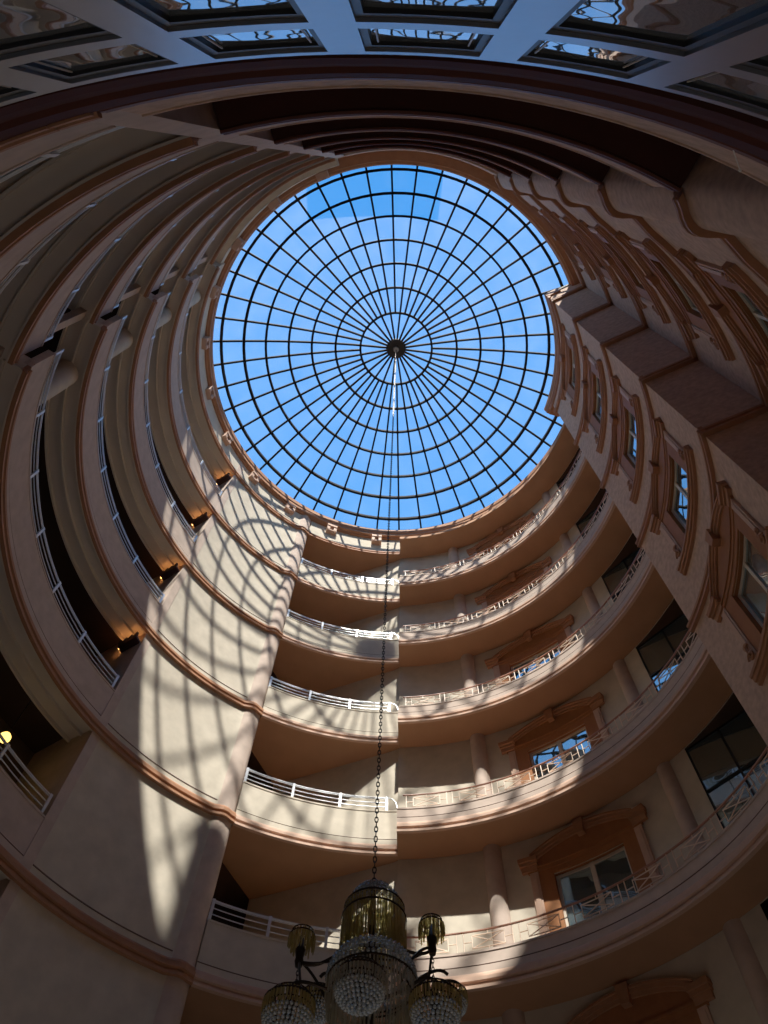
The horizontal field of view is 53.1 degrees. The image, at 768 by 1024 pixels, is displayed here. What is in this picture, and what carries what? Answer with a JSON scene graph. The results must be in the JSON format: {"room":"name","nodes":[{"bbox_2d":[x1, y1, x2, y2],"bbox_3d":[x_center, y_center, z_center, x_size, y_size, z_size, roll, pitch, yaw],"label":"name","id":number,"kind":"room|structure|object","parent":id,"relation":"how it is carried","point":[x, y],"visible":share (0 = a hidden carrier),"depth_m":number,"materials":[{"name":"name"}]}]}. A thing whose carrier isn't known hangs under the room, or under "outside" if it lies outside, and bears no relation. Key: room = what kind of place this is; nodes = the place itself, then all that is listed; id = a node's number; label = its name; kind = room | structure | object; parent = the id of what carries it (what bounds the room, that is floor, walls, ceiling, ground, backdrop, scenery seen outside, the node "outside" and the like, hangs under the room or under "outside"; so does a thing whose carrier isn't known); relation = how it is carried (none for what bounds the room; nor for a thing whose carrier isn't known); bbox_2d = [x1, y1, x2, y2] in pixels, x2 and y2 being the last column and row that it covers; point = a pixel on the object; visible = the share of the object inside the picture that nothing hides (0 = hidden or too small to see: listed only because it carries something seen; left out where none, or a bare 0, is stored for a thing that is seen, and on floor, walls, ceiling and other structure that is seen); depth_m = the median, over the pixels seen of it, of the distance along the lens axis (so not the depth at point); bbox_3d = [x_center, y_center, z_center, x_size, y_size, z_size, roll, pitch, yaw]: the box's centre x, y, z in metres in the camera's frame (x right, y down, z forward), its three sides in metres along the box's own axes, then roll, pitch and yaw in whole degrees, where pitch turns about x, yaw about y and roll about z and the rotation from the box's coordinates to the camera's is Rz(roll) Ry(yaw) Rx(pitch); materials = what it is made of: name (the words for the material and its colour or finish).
{"room":"hotel atrium","nodes":[
{"label":"hotel atrium","id":0,"kind":"room"},
{"bbox_2d":[0,618,94,783],"bbox_3d":[-6.020,-1.766,13.345,3.882,28.520,14.218,21,-67,-8],"label":"wall","id":1,"kind":"structure","parent":0,"point":[18,746],"depth_m":15.21,"materials":[{"name":"paint"}]},
{"bbox_2d":[0,733,52,879],"bbox_3d":[-6.916,2.056,11.102,2.967,1.690,8.807,3,-66,0],"label":"balcony","id":2,"kind":"object","parent":1,"relation":"attached to","point":[20,819],"visible":1,"depth_m":12.37,"materials":[{"name":"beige paint"}]},
{"bbox_2d":[0,348,119,753],"bbox_3d":[-6.837,0.669,14.205,2.967,1.690,8.807,3,-66,0],"label":"balcony","id":3,"kind":"object","parent":1,"relation":"attached to","point":[42,661],"visible":1,"depth_m":14.34,"materials":[{"name":"paint"}]},
{"bbox_2d":[39,360,77,405],"bbox_3d":[-6.414,-2.230,14.137,0.520,2.790,0.520,3,-66,0],"label":"column","id":4,"kind":"structure","parent":3,"relation":"on","point":[65,375],"depth_m":14.78,"materials":[{"name":"beige paint"}]},
{"bbox_2d":[0,122,123,182],"bbox_3d":[-4.519,-1.934,5.532,6.115,1.690,2.010,-34,-71,15],"label":"balcony","id":5,"kind":"object","parent":1,"relation":"attached to","point":[18,153],"visible":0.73,"depth_m":5.38,"materials":[{"name":"paint"}]},
{"bbox_2d":[24,307,164,655],"bbox_3d":[-6.758,-0.719,17.308,2.967,1.690,8.807,3,-66,0],"label":"balcony","id":6,"kind":"object","parent":1,"relation":"attached to","point":[104,589],"visible":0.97,"depth_m":17.10,"materials":[{"name":"paint"}]},
{"bbox_2d":[107,328,132,360],"bbox_3d":[-6.335,-3.617,17.240,0.520,2.790,0.520,3,-66,0],"label":"column","id":7,"kind":"structure","parent":6,"relation":"on","point":[125,339],"depth_m":17.96,"materials":[{"name":"beige paint"}]},
{"bbox_2d":[0,127,219,293],"bbox_3d":[-4.440,-3.321,8.635,6.115,1.690,2.010,-34,-71,15],"label":"balcony","id":8,"kind":"object","parent":1,"relation":"attached to","point":[46,196],"visible":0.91,"depth_m":7.78,"materials":[{"name":"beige paint"}]},
{"bbox_2d":[0,141,267,364],"bbox_3d":[-4.361,-4.708,11.739,6.115,1.690,2.010,-34,-71,15],"label":"balcony","id":9,"kind":"object","parent":1,"relation":"attached to","point":[33,300],"visible":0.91,"depth_m":11.37,"materials":[{"name":"paint"}]},
{"bbox_2d":[98,291,197,582],"bbox_3d":[-6.678,-2.106,20.412,2.967,1.690,8.807,3,-66,0],"label":"balcony","id":10,"kind":"object","parent":1,"relation":"attached to","point":[153,528],"visible":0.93,"depth_m":20.18,"materials":[{"name":"paint"}]},
{"bbox_2d":[154,305,171,330],"bbox_3d":[-6.256,-5.004,20.343,0.520,2.790,0.520,3,-66,0],"label":"column","id":11,"kind":"structure","parent":10,"relation":"on","point":[166,315],"depth_m":21.13,"materials":[{"name":"beige paint"}]},
{"bbox_2d":[65,148,295,324],"bbox_3d":[-4.282,-6.096,14.842,6.115,1.690,2.010,-34,-71,15],"label":"balcony","id":12,"kind":"object","parent":1,"relation":"attached to","point":[100,292],"visible":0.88,"depth_m":14.50,"materials":[{"name":"paint"}]},
{"bbox_2d":[144,274,221,526],"bbox_3d":[-6.599,-3.493,23.515,2.967,1.690,8.807,3,-66,0],"label":"balcony","id":13,"kind":"object","parent":1,"relation":"attached to","point":[190,487],"visible":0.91,"depth_m":23.28,"materials":[{"name":"paint"}]},
{"bbox_2d":[128,152,314,297],"bbox_3d":[-4.203,-7.483,17.945,6.115,1.690,2.010,-34,-71,15],"label":"balcony","id":14,"kind":"object","parent":1,"relation":"attached to","point":[154,270],"visible":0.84,"depth_m":17.59,"materials":[{"name":"paint"}]},
{"bbox_2d":[172,155,327,278],"bbox_3d":[-4.123,-8.870,21.048,6.115,1.690,2.010,-34,-71,15],"label":"balcony","id":15,"kind":"object","parent":1,"relation":"attached to","point":[188,260],"visible":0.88,"depth_m":20.68,"materials":[{"name":"paint"}]},
{"bbox_2d":[0,254,207,357],"bbox_3d":[-5.953,-2.910,12.832,0.140,28.520,0.176,30,-69,-12],"label":"wall","id":16,"kind":"structure","parent":0,"point":[78,314],"depth_m":14.87,"materials":[{"name":"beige paint"}]},
{"bbox_2d":[0,462,244,924],"bbox_3d":[-6.251,4.273,16.051,1.723,28.520,0.263,-30,-70,14],"label":"wall","id":17,"kind":"structure","parent":0,"point":[58,767],"depth_m":14.92,"materials":[{"name":"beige paint"}]},
{"bbox_2d":[117,631,139,652],"bbox_3d":[-5.910,3.019,17.788,0.621,0.275,0.191,-28,-70,13],"label":"wall lamp","id":18,"kind":"object","parent":17,"relation":"attached to","point":[127,643],"visible":1,"depth_m":17.70,"materials":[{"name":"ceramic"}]},
{"bbox_2d":[160,563,179,580],"bbox_3d":[-5.830,1.632,20.891,0.621,0.275,0.191,-28,-70,13],"label":"wall lamp","id":19,"kind":"object","parent":17,"relation":"attached to","point":[172,570],"visible":1,"depth_m":20.80,"materials":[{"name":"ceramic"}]},
{"bbox_2d":[0,467,310,1023],"bbox_3d":[-4.656,5.325,16.480,3.705,28.520,1.142,40,-71,-15],"label":"wall","id":20,"kind":"structure","parent":0,"point":[143,857],"depth_m":14.67,"materials":[{"name":"beige paint"}]},
{"bbox_2d":[12,863,195,984],"bbox_3d":[-4.494,6.670,12.421,3.490,0.445,0.365,41,-71,-15],"label":"trim","id":21,"kind":"structure","parent":20,"relation":"attached to","point":[29,883],"depth_m":12.36,"materials":[{"name":"paint"}]},
{"bbox_2d":[93,721,235,823],"bbox_3d":[-4.415,5.283,15.524,3.490,0.445,0.365,41,-71,-15],"label":"trim","id":22,"kind":"structure","parent":20,"relation":"attached to","point":[115,744],"depth_m":15.46,"materials":[{"name":"paint"}]},
{"bbox_2d":[147,628,263,715],"bbox_3d":[-4.336,3.896,18.628,3.490,0.445,0.365,41,-71,-15],"label":"trim","id":23,"kind":"structure","parent":20,"relation":"attached to","point":[157,639],"depth_m":18.55,"materials":[{"name":"paint"}]},
{"bbox_2d":[185,560,282,638],"bbox_3d":[-4.257,2.509,21.731,3.490,0.445,0.365,41,-71,-15],"label":"trim","id":24,"kind":"structure","parent":20,"relation":"attached to","point":[192,569],"depth_m":21.64,"materials":[{"name":"paint"}]},
{"bbox_2d":[213,511,297,580],"bbox_3d":[-4.178,1.121,24.834,3.490,0.445,0.365,41,-71,-15],"label":"trim","id":25,"kind":"structure","parent":20,"relation":"attached to","point":[220,519],"depth_m":24.74,"materials":[{"name":"paint"}]},
{"bbox_2d":[235,472,309,534],"bbox_3d":[-4.098,-0.266,27.937,3.490,0.445,0.365,41,-71,-15],"label":"trim","id":26,"kind":"structure","parent":20,"relation":"attached to","point":[248,487],"depth_m":27.85,"materials":[{"name":"paint"}]},
{"bbox_2d":[91,102,344,157],"bbox_3d":[-1.740,-7.523,14.326,0.322,21.832,1.464,-13,-67,7],"label":"wall","id":27,"kind":"structure","parent":0,"point":[199,121],"depth_m":6.91,"materials":[{"name":"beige paint"}]},
{"bbox_2d":[47,111,101,129],"bbox_3d":[-1.814,-2.350,4.516,0.268,0.300,0.130,-13,-67,7],"label":"trim","id":28,"kind":"structure","parent":27,"relation":"attached to","point":[88,117],"depth_m":4.50,"materials":[{"name":"paint"}]},
{"bbox_2d":[208,613,293,929],"bbox_3d":[0.073,0.623,14.258,19.588,28.520,19.600,3,-66,0],"label":"wall","id":29,"kind":"structure","parent":0,"point":[228,891],"depth_m":17.62,"materials":[{"name":"paint"}]},
{"bbox_2d":[0,66,77,106],"bbox_3d":[-1.838,-0.847,1.076,0.689,5.570,0.126,-12,-67,7],"label":"window","id":30,"kind":"structure","parent":29,"relation":"in","point":[17,83],"depth_m":3.39,"materials":[{"name":"grey metal"}]},
{"bbox_2d":[0,0,218,85],"bbox_3d":[-1.167,-0.958,1.009,0.689,5.570,0.126,-7,-66,5],"label":"window","id":31,"kind":"structure","parent":29,"relation":"in","point":[81,42],"depth_m":2.79,"materials":[{"name":"grey metal"}]},
{"bbox_2d":[122,0,365,61],"bbox_3d":[-0.487,-1.009,0.969,0.689,5.570,0.126,-2,-66,2],"label":"window","id":32,"kind":"structure","parent":29,"relation":"in","point":[230,30],"depth_m":2.77,"materials":[{"name":"glass"}]},
{"bbox_2d":[350,0,579,62],"bbox_3d":[0.196,-0.997,0.957,0.689,5.570,0.127,3,-66,0],"label":"window","id":33,"kind":"structure","parent":29,"relation":"in","point":[489,30],"depth_m":2.75,"materials":[{"name":"glass"}]},
{"bbox_2d":[659,55,767,120],"bbox_3d":[1.544,-0.793,1.014,0.689,5.570,0.126,14,-66,-5],"label":"window","id":34,"kind":"structure","parent":29,"relation":"in","point":[742,87],"depth_m":3.33,"materials":[{"name":"grey metal"}]},
{"bbox_2d":[178,157,331,484],"bbox_3d":[-5.434,-6.716,25.162,4.305,0.580,13.410,19,-67,-7],"label":"balcony","id":35,"kind":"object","parent":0,"point":[209,452],"depth_m":25.80,"materials":[{"name":"beige paint"}]},
{"bbox_2d":[199,158,399,551],"bbox_3d":[-3.432,-4.510,26.892,6.143,1.432,13.992,-8,-66,5],"label":"wall","id":36,"kind":"structure","parent":0,"point":[342,538],"depth_m":26.75,"materials":[{"name":"beige paint"}]},
{"bbox_2d":[195,158,399,555],"bbox_3d":[-3.359,-4.160,26.098,5.929,0.300,13.615,-8,-66,5],"label":"trim","id":37,"kind":"structure","parent":36,"relation":"attached to","point":[270,192],"depth_m":25.56,"materials":[{"name":"paint"}]},
{"bbox_2d":[201,150,579,544],"bbox_3d":[0.344,-5.024,26.884,13.878,0.950,13.980,3,-66,0],"label":"trim","id":38,"kind":"structure","parent":36,"relation":"attached to","point":[390,157],"depth_m":25.61,"materials":[{"name":"paint"}]},
{"bbox_2d":[243,560,399,948],"bbox_3d":[-1.257,7.519,17.374,3.444,28.520,0.200,-19,-68,10],"label":"wall","id":39,"kind":"structure","parent":0,"point":[320,904],"depth_m":18.50,"materials":[{"name":"beige paint"}]},
{"bbox_2d":[180,898,393,1023],"bbox_3d":[-1.685,8.499,13.849,3.804,1.690,2.229,3,-66,0],"label":"balcony","id":40,"kind":"object","parent":39,"relation":"attached to","point":[235,967],"visible":0.43,"depth_m":13.29,"materials":[{"name":"beige paint"}]},
{"bbox_2d":[222,767,397,899],"bbox_3d":[-1.606,7.112,16.953,3.804,1.690,2.229,3,-66,0],"label":"balcony","id":41,"kind":"object","parent":39,"relation":"attached to","point":[277,842],"visible":0.98,"depth_m":16.31,"materials":[{"name":"beige paint"}]},
{"bbox_2d":[251,676,398,784],"bbox_3d":[-1.526,5.725,20.056,3.804,1.690,2.229,3,-66,0],"label":"balcony","id":42,"kind":"object","parent":39,"relation":"attached to","point":[296,737],"visible":0.96,"depth_m":19.40,"materials":[{"name":"beige paint"}]},
{"bbox_2d":[273,609,398,697],"bbox_3d":[-1.447,4.338,23.159,3.804,1.690,2.229,3,-66,0],"label":"balcony","id":43,"kind":"object","parent":39,"relation":"attached to","point":[308,657],"visible":0.97,"depth_m":22.47,"materials":[{"name":"beige paint"}]},
{"bbox_2d":[288,558,399,629],"bbox_3d":[-1.368,2.950,26.262,3.804,1.690,2.229,3,-66,0],"label":"balcony","id":44,"kind":"object","parent":39,"relation":"attached to","point":[317,595],"visible":0.96,"depth_m":25.55,"materials":[{"name":"beige paint"}]},
{"bbox_2d":[291,497,470,529],"bbox_3d":[0.409,-5.266,27.432,19.600,0.350,19.600,3,-66,0],"label":"ceiling","id":45,"kind":"structure","parent":0,"point":[291,497],"depth_m":30.20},
{"bbox_2d":[213,165,563,529],"bbox_3d":[0.441,-5.835,28.703,14.959,2.664,14.959,3,-66,0],"label":"dome","id":46,"kind":"object","parent":45,"relation":"on","point":[394,344],"visible":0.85,"depth_m":29.18,"materials":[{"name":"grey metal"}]},
{"bbox_2d":[261,350,468,1023],"bbox_3d":[0.196,-0.893,17.638,1.498,26.333,1.602,-28,-70,13],"label":"chandelier","id":47,"kind":"object","parent":46,"relation":"hanging from","point":[368,985],"visible":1,"depth_m":6.46,"materials":[{"name":"metal"}]},
{"bbox_2d":[343,148,497,174],"bbox_3d":[1.189,-11.297,23.576,5.200,1.732,1.249,6,-66,-1],"label":"wall","id":48,"kind":"structure","parent":0,"point":[493,172],"depth_m":22.98,"materials":[{"name":"paint"}]},
{"bbox_2d":[302,424,578,577],"bbox_3d":[1.887,-0.373,27.805,12.261,0.530,4.644,-38,-72,16],"label":"balcony","id":49,"kind":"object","parent":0,"point":[564,449],"depth_m":28.03,"materials":[{"name":"paint"}]},
{"bbox_2d":[398,448,767,1023],"bbox_3d":[4.054,5.077,15.363,8.663,27.088,1.555,-39,-72,17],"label":"wall","id":50,"kind":"structure","parent":0,"point":[454,888],"depth_m":15.41,"materials":[{"name":"beige paint"}]},
{"bbox_2d":[448,547,459,566],"bbox_3d":[2.522,2.039,27.021,0.400,2.840,0.400,3,-66,0],"label":"column","id":51,"kind":"structure","parent":50,"relation":"attached to","point":[453,554],"depth_m":27.63,"materials":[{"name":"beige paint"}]},
{"bbox_2d":[453,594,467,623],"bbox_3d":[2.442,3.426,23.918,0.400,2.840,0.400,3,-66,0],"label":"column","id":52,"kind":"structure","parent":50,"relation":"attached to","point":[459,599],"depth_m":24.41,"materials":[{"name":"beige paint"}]},
{"bbox_2d":[460,653,477,695],"bbox_3d":[2.363,4.813,20.814,0.400,2.840,0.400,3,-66,0],"label":"column","id":53,"kind":"structure","parent":50,"relation":"attached to","point":[467,660],"depth_m":21.23,"materials":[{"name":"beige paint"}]},
{"bbox_2d":[470,733,491,797],"bbox_3d":[2.284,6.200,17.711,0.400,2.840,0.400,3,-66,0],"label":"column","id":54,"kind":"structure","parent":50,"relation":"attached to","point":[480,763],"depth_m":18.02,"materials":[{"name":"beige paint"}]},
{"bbox_2d":[483,844,513,946],"bbox_3d":[2.205,7.588,14.608,0.400,2.840,0.400,3,-66,0],"label":"column","id":55,"kind":"structure","parent":50,"relation":"attached to","point":[499,910],"depth_m":14.79,"materials":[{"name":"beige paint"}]},
{"bbox_2d":[399,449,600,605],"bbox_3d":[4.042,0.669,24.797,8.519,1.130,2.140,-38,-72,16],"label":"balcony","id":56,"kind":"object","parent":50,"relation":"attached to","point":[583,484],"visible":0.94,"depth_m":24.66,"materials":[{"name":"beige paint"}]},
{"bbox_2d":[466,511,534,559],"bbox_3d":[4.147,1.146,26.582,2.775,2.643,0.481,-32,-70,14],"label":"window","id":57,"kind":"structure","parent":50,"relation":"in","point":[502,533],"depth_m":27.36,"materials":[{"name":"wood"}]},
{"bbox_2d":[474,556,551,614],"bbox_3d":[4.067,2.533,23.479,2.775,2.643,0.481,-32,-70,14],"label":"window","id":58,"kind":"structure","parent":50,"relation":"in","point":[514,582],"depth_m":24.12,"materials":[{"name":"wood"}]},
{"bbox_2d":[502,1009,525,1023],"bbox_3d":[2.126,8.975,11.505,0.400,2.840,0.400,3,-66,0],"label":"column","id":59,"kind":"structure","parent":50,"relation":"attached to","point":[510,1016],"depth_m":12.63,"materials":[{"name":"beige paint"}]},
{"bbox_2d":[399,490,631,666],"bbox_3d":[3.963,2.056,21.694,8.519,1.130,2.140,-38,-72,16],"label":"balcony","id":60,"kind":"object","parent":50,"relation":"attached to","point":[610,531],"visible":0.93,"depth_m":21.56,"materials":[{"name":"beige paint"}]},
{"bbox_2d":[484,614,574,686],"bbox_3d":[3.988,3.920,20.375,2.775,2.643,0.481,-32,-70,14],"label":"window","id":61,"kind":"structure","parent":50,"relation":"in","point":[559,630],"depth_m":20.91,"materials":[{"name":"wood"}]},
{"bbox_2d":[398,546,673,747],"bbox_3d":[3.884,3.444,18.591,8.519,1.130,2.140,-38,-72,16],"label":"balcony","id":62,"kind":"object","parent":50,"relation":"attached to","point":[646,596],"visible":0.94,"depth_m":18.46,"materials":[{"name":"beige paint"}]},
{"bbox_2d":[498,692,609,786],"bbox_3d":[3.909,5.308,17.272,2.775,2.643,0.481,-32,-70,14],"label":"window","id":63,"kind":"structure","parent":50,"relation":"in","point":[554,723],"depth_m":17.70,"materials":[{"name":"wood"}]},
{"bbox_2d":[397,630,732,859],"bbox_3d":[3.805,4.831,15.488,8.519,1.130,2.140,-38,-72,16],"label":"balcony","id":64,"kind":"object","parent":50,"relation":"attached to","point":[696,690],"visible":0.94,"depth_m":15.36,"materials":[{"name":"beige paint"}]},
{"bbox_2d":[559,533,573,556],"bbox_3d":[5.690,1.413,22.935,0.400,2.840,0.400,3,-66,0],"label":"column","id":65,"kind":"structure","parent":50,"relation":"attached to","point":[564,539],"depth_m":23.64,"materials":[{"name":"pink paint"}]},
{"bbox_2d":[556,448,581,491],"bbox_3d":[6.935,-1.417,25.418,0.898,2.900,2.945,21,-67,-8],"label":"door","id":66,"kind":"structure","parent":50,"relation":"in","point":[561,479],"depth_m":26.84,"materials":[{"name":"paint"}]},
{"bbox_2d":[395,746,767,1023],"bbox_3d":[3.726,6.218,12.385,8.519,1.130,2.140,-38,-72,16],"label":"balcony","id":67,"kind":"object","parent":50,"relation":"attached to","point":[727,878],"visible":0.94,"depth_m":12.26,"materials":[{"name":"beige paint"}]},
{"bbox_2d":[517,803,661,934],"bbox_3d":[3.830,6.695,14.169,2.775,2.643,0.481,-32,-70,14],"label":"window","id":68,"kind":"structure","parent":50,"relation":"in","point":[588,838],"depth_m":14.48,"materials":[{"name":"wood"}]},
{"bbox_2d":[576,488,608,538],"bbox_3d":[6.856,-0.029,22.315,0.898,2.900,2.945,21,-67,-8],"label":"door","id":69,"kind":"structure","parent":50,"relation":"in","point":[581,524],"depth_m":23.67,"materials":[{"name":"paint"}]},
{"bbox_2d":[582,586,602,623],"bbox_3d":[5.611,2.800,19.831,0.400,2.840,0.400,3,-66,0],"label":"column","id":70,"kind":"structure","parent":50,"relation":"attached to","point":[588,594],"depth_m":20.42,"materials":[{"name":"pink paint"}]},
{"bbox_2d":[601,533,644,601],"bbox_3d":[6.776,1.358,19.212,0.898,2.900,2.945,21,-67,-8],"label":"door","id":71,"kind":"structure","parent":50,"relation":"in","point":[618,569],"depth_m":20.48,"materials":[{"name":"paint"}]},
{"bbox_2d":[613,659,643,715],"bbox_3d":[5.532,4.187,16.728,0.400,2.840,0.400,3,-66,0],"label":"column","id":72,"kind":"structure","parent":50,"relation":"attached to","point":[626,682],"depth_m":17.18,"materials":[{"name":"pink paint"}]},
{"bbox_2d":[567,975,715,1023],"bbox_3d":[3.751,8.082,11.066,2.775,2.643,0.481,-32,-70,14],"label":"window","id":73,"kind":"structure","parent":50,"relation":"in","point":[662,1000],"depth_m":11.81,"materials":[{"name":"wood"}]},
{"bbox_2d":[636,598,696,691],"bbox_3d":[6.697,2.745,16.109,0.898,2.900,2.945,21,-67,-8],"label":"door","id":74,"kind":"structure","parent":50,"relation":"in","point":[656,649],"depth_m":17.23,"materials":[{"name":"paint"}]},
{"bbox_2d":[656,761,706,856],"bbox_3d":[5.453,5.574,13.625,0.400,2.840,0.400,3,-66,0],"label":"column","id":75,"kind":"structure","parent":50,"relation":"attached to","point":[685,818],"depth_m":13.92,"materials":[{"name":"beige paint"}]},
{"bbox_2d":[685,692,767,828],"bbox_3d":[6.618,4.132,13.005,0.898,2.900,2.945,21,-67,-8],"label":"window","id":76,"kind":"structure","parent":50,"relation":"in","point":[729,746],"depth_m":13.87,"materials":[{"name":"glass"}]},
{"bbox_2d":[723,918,767,1023],"bbox_3d":[5.374,6.962,10.522,0.400,2.840,0.400,3,-66,0],"label":"column","id":77,"kind":"structure","parent":50,"relation":"attached to","point":[756,982],"depth_m":11.11,"materials":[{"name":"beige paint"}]},
{"bbox_2d":[494,154,767,259],"bbox_3d":[3.802,-5.085,11.556,1.228,28.420,1.283,29,-68,-11],"label":"wall","id":78,"kind":"structure","parent":0,"point":[720,198],"depth_m":7.92,"materials":[{"name":"paint"}]},
{"bbox_2d":[515,0,767,88],"bbox_3d":[0.875,-0.926,0.972,0.689,5.570,0.126,9,-66,-2],"label":"window","id":79,"kind":"structure","parent":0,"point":[657,44],"depth_m":2.66,"materials":[{"name":"glass"}]},
{"bbox_2d":[523,198,767,400],"bbox_3d":[5.154,-3.232,12.350,0.224,28.420,3.459,-37,-72,16],"label":"wall","id":80,"kind":"structure","parent":0,"point":[737,371],"depth_m":13.67,"materials":[{"name":"paint"}]},
{"bbox_2d":[530,205,595,280],"bbox_3d":[5.356,-8.148,22.964,0.387,2.560,2.548,-39,-72,17],"label":"window","id":81,"kind":"structure","parent":80,"relation":"in","point":[579,261],"depth_m":23.12,"materials":[{"name":"wood"}]},
{"bbox_2d":[549,211,626,298],"bbox_3d":[5.277,-6.760,19.861,0.387,2.560,2.548,-39,-72,17],"label":"window","id":82,"kind":"structure","parent":80,"relation":"in","point":[605,273],"depth_m":19.98,"materials":[{"name":"wood"}]},
{"bbox_2d":[576,219,670,323],"bbox_3d":[5.198,-5.373,16.758,0.387,2.560,2.548,-39,-72,17],"label":"window","id":83,"kind":"structure","parent":80,"relation":"in","point":[643,294],"depth_m":16.86,"materials":[{"name":"wood"}]},
{"bbox_2d":[613,230,735,360],"bbox_3d":[5.119,-3.986,13.655,0.387,2.560,2.548,-39,-72,17],"label":"window","id":84,"kind":"structure","parent":80,"relation":"in","point":[699,319],"depth_m":13.73,"materials":[{"name":"wood"}]},
{"bbox_2d":[674,248,767,386],"bbox_3d":[5.039,-2.599,10.552,0.387,2.560,2.548,-39,-72,17],"label":"window","id":85,"kind":"structure","parent":80,"relation":"in","point":[717,281],"depth_m":10.79,"materials":[{"name":"wood"}]},
{"bbox_2d":[551,283,767,491],"bbox_3d":[5.990,0.149,13.840,1.328,28.420,4.534,-8,-66,5],"label":"wall","id":86,"kind":"structure","parent":0,"point":[697,392],"depth_m":14.46,"materials":[{"name":"paint"}]},
{"bbox_2d":[544,288,560,416],"bbox_3d":[6.045,-5.437,26.647,0.879,0.782,4.419,-4,-66,3],"label":"trim","id":87,"kind":"object","parent":86,"relation":"attached to","point":[549,408],"visible":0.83,"depth_m":26.65,"materials":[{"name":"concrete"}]},
{"bbox_2d":[555,179,697,547],"bbox_3d":[5.308,-2.935,15.489,1.978,0.300,7.894,-16,-67,9],"label":"trim","id":88,"kind":"structure","parent":86,"relation":"attached to","point":[692,358],"depth_m":15.36,"materials":[{"name":"paint"}]},
{"bbox_2d":[553,303,767,745],"bbox_3d":[5.561,0.123,13.839,0.305,28.420,3.680,-5,-66,4],"label":"wall","id":89,"kind":"structure","parent":0,"point":[722,645],"depth_m":14.19,"materials":[{"name":"paint"}]},
{"bbox_2d":[495,175,586,412],"bbox_3d":[5.546,-7.097,24.799,1.978,0.300,7.894,-16,-67,9],"label":"trim","id":90,"kind":"structure","parent":89,"relation":"attached to","point":[501,188],"depth_m":24.66,"materials":[{"name":"paint"}]},
{"bbox_2d":[509,176,612,453],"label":"trim","id":91,"kind":"structure","parent":89,"relation":"in","point":[595,396],"depth_m":21.50,"materials":[{"name":"paint"}]},
{"bbox_2d":[558,323,579,416],"bbox_3d":[5.914,-4.639,24.518,0.408,2.560,2.543,-5,-66,4],"label":"window","id":92,"kind":"structure","parent":89,"relation":"in","point":[570,371],"depth_m":24.60,"materials":[{"name":"wood"}]},
{"bbox_2d":[528,177,648,503],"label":"trim","id":93,"kind":"structure","parent":89,"relation":"in","point":[628,430],"depth_m":18.39,"materials":[{"name":"paint"}]},
{"bbox_2d":[648,417,697,575],"bbox_3d":[5.676,-0.478,15.209,0.408,2.560,2.543,-5,-66,4],"label":"window","id":94,"kind":"structure","parent":89,"relation":"in","point":[678,524],"depth_m":15.20,"materials":[{"name":"wood"}]},
{"bbox_2d":[597,182,767,632],"bbox_3d":[5.229,-1.548,12.386,1.978,0.300,7.894,-16,-67,9],"label":"trim","id":95,"kind":"structure","parent":89,"relation":"attached to","point":[702,432],"depth_m":12.27,"materials":[{"name":"paint"}]},
{"bbox_2d":[672,187,767,757],"bbox_3d":[5.150,-0.161,9.283,1.978,0.300,7.894,-16,-67,9],"label":"trim","id":96,"kind":"structure","parent":89,"relation":"attached to","point":[740,252],"depth_m":7.99,"materials":[{"name":"paint"}]},
{"bbox_2d":[705,480,767,685],"bbox_3d":[5.597,0.910,12.106,0.408,2.560,2.543,-5,-66,4],"label":"window","id":97,"kind":"structure","parent":89,"relation":"in","point":[745,613],"depth_m":12.16,"materials":[{"name":"wood"}]},
{"bbox_3d":[0.969,-6.103,11.228,5.613,28.520,0.870,3,-66,0],"label":"wall","id":98,"kind":"structure","parent":0,"visible":0},
{"bbox_2d":[334,144,511,176],"bbox_3d":[1.098,-9.760,20.262,5.152,1.215,1.211,6,-66,-1],"label":"balcony","id":99,"kind":"object","parent":98,"relation":"attached to","point":[503,171],"visible":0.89,"depth_m":19.93,"materials":[{"name":"paint"}]},
{"bbox_2d":[321,139,532,178],"bbox_3d":[1.019,-8.373,17.159,5.152,1.215,1.211,6,-66,-1],"label":"balcony","id":100,"kind":"object","parent":98,"relation":"attached to","point":[519,170],"visible":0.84,"depth_m":16.83,"materials":[{"name":"paint"}]},
{"bbox_2d":[302,131,562,180],"bbox_3d":[0.940,-6.985,14.056,5.152,1.215,1.211,6,-66,-1],"label":"balcony","id":101,"kind":"object","parent":98,"relation":"attached to","point":[545,170],"visible":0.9,"depth_m":13.72,"materials":[{"name":"paint"}]},
{"bbox_2d":[99,77,767,185],"bbox_3d":[0.702,-2.824,4.747,5.152,1.215,1.211,6,-66,-1],"label":"balcony","id":102,"kind":"object","parent":98,"relation":"attached to","point":[755,167],"visible":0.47,"depth_m":5.06,"materials":[{"name":"paint"}]},
{"bbox_2d":[271,118,609,184],"bbox_3d":[0.860,-5.598,10.953,5.152,1.215,1.211,6,-66,-1],"label":"balcony","id":103,"kind":"object","parent":98,"relation":"attached to","point":[587,169],"visible":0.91,"depth_m":10.62,"materials":[{"name":"paint"}]},
{"bbox_2d":[212,88,700,191],"bbox_3d":[0.781,-4.211,7.850,5.152,1.215,1.211,6,-66,-1],"label":"balcony","id":104,"kind":"object","parent":98,"relation":"attached to","point":[653,161],"visible":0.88,"depth_m":7.50,"materials":[{"name":"paint"}]},
{"bbox_3d":[-0.098,-0.497,1.643,9.854,6.400,2.265,3,-66,0],"label":"wall","id":105,"kind":"structure","parent":0,"visible":0},
{"bbox_2d":[0,54,767,160],"bbox_3d":[0.113,-1.962,4.159,7.950,1.058,1.629,3,-66,0],"label":"trim","id":106,"kind":"structure","parent":105,"relation":"attached to","point":[745,132],"depth_m":3.94,"materials":[{"name":"brown paint"}]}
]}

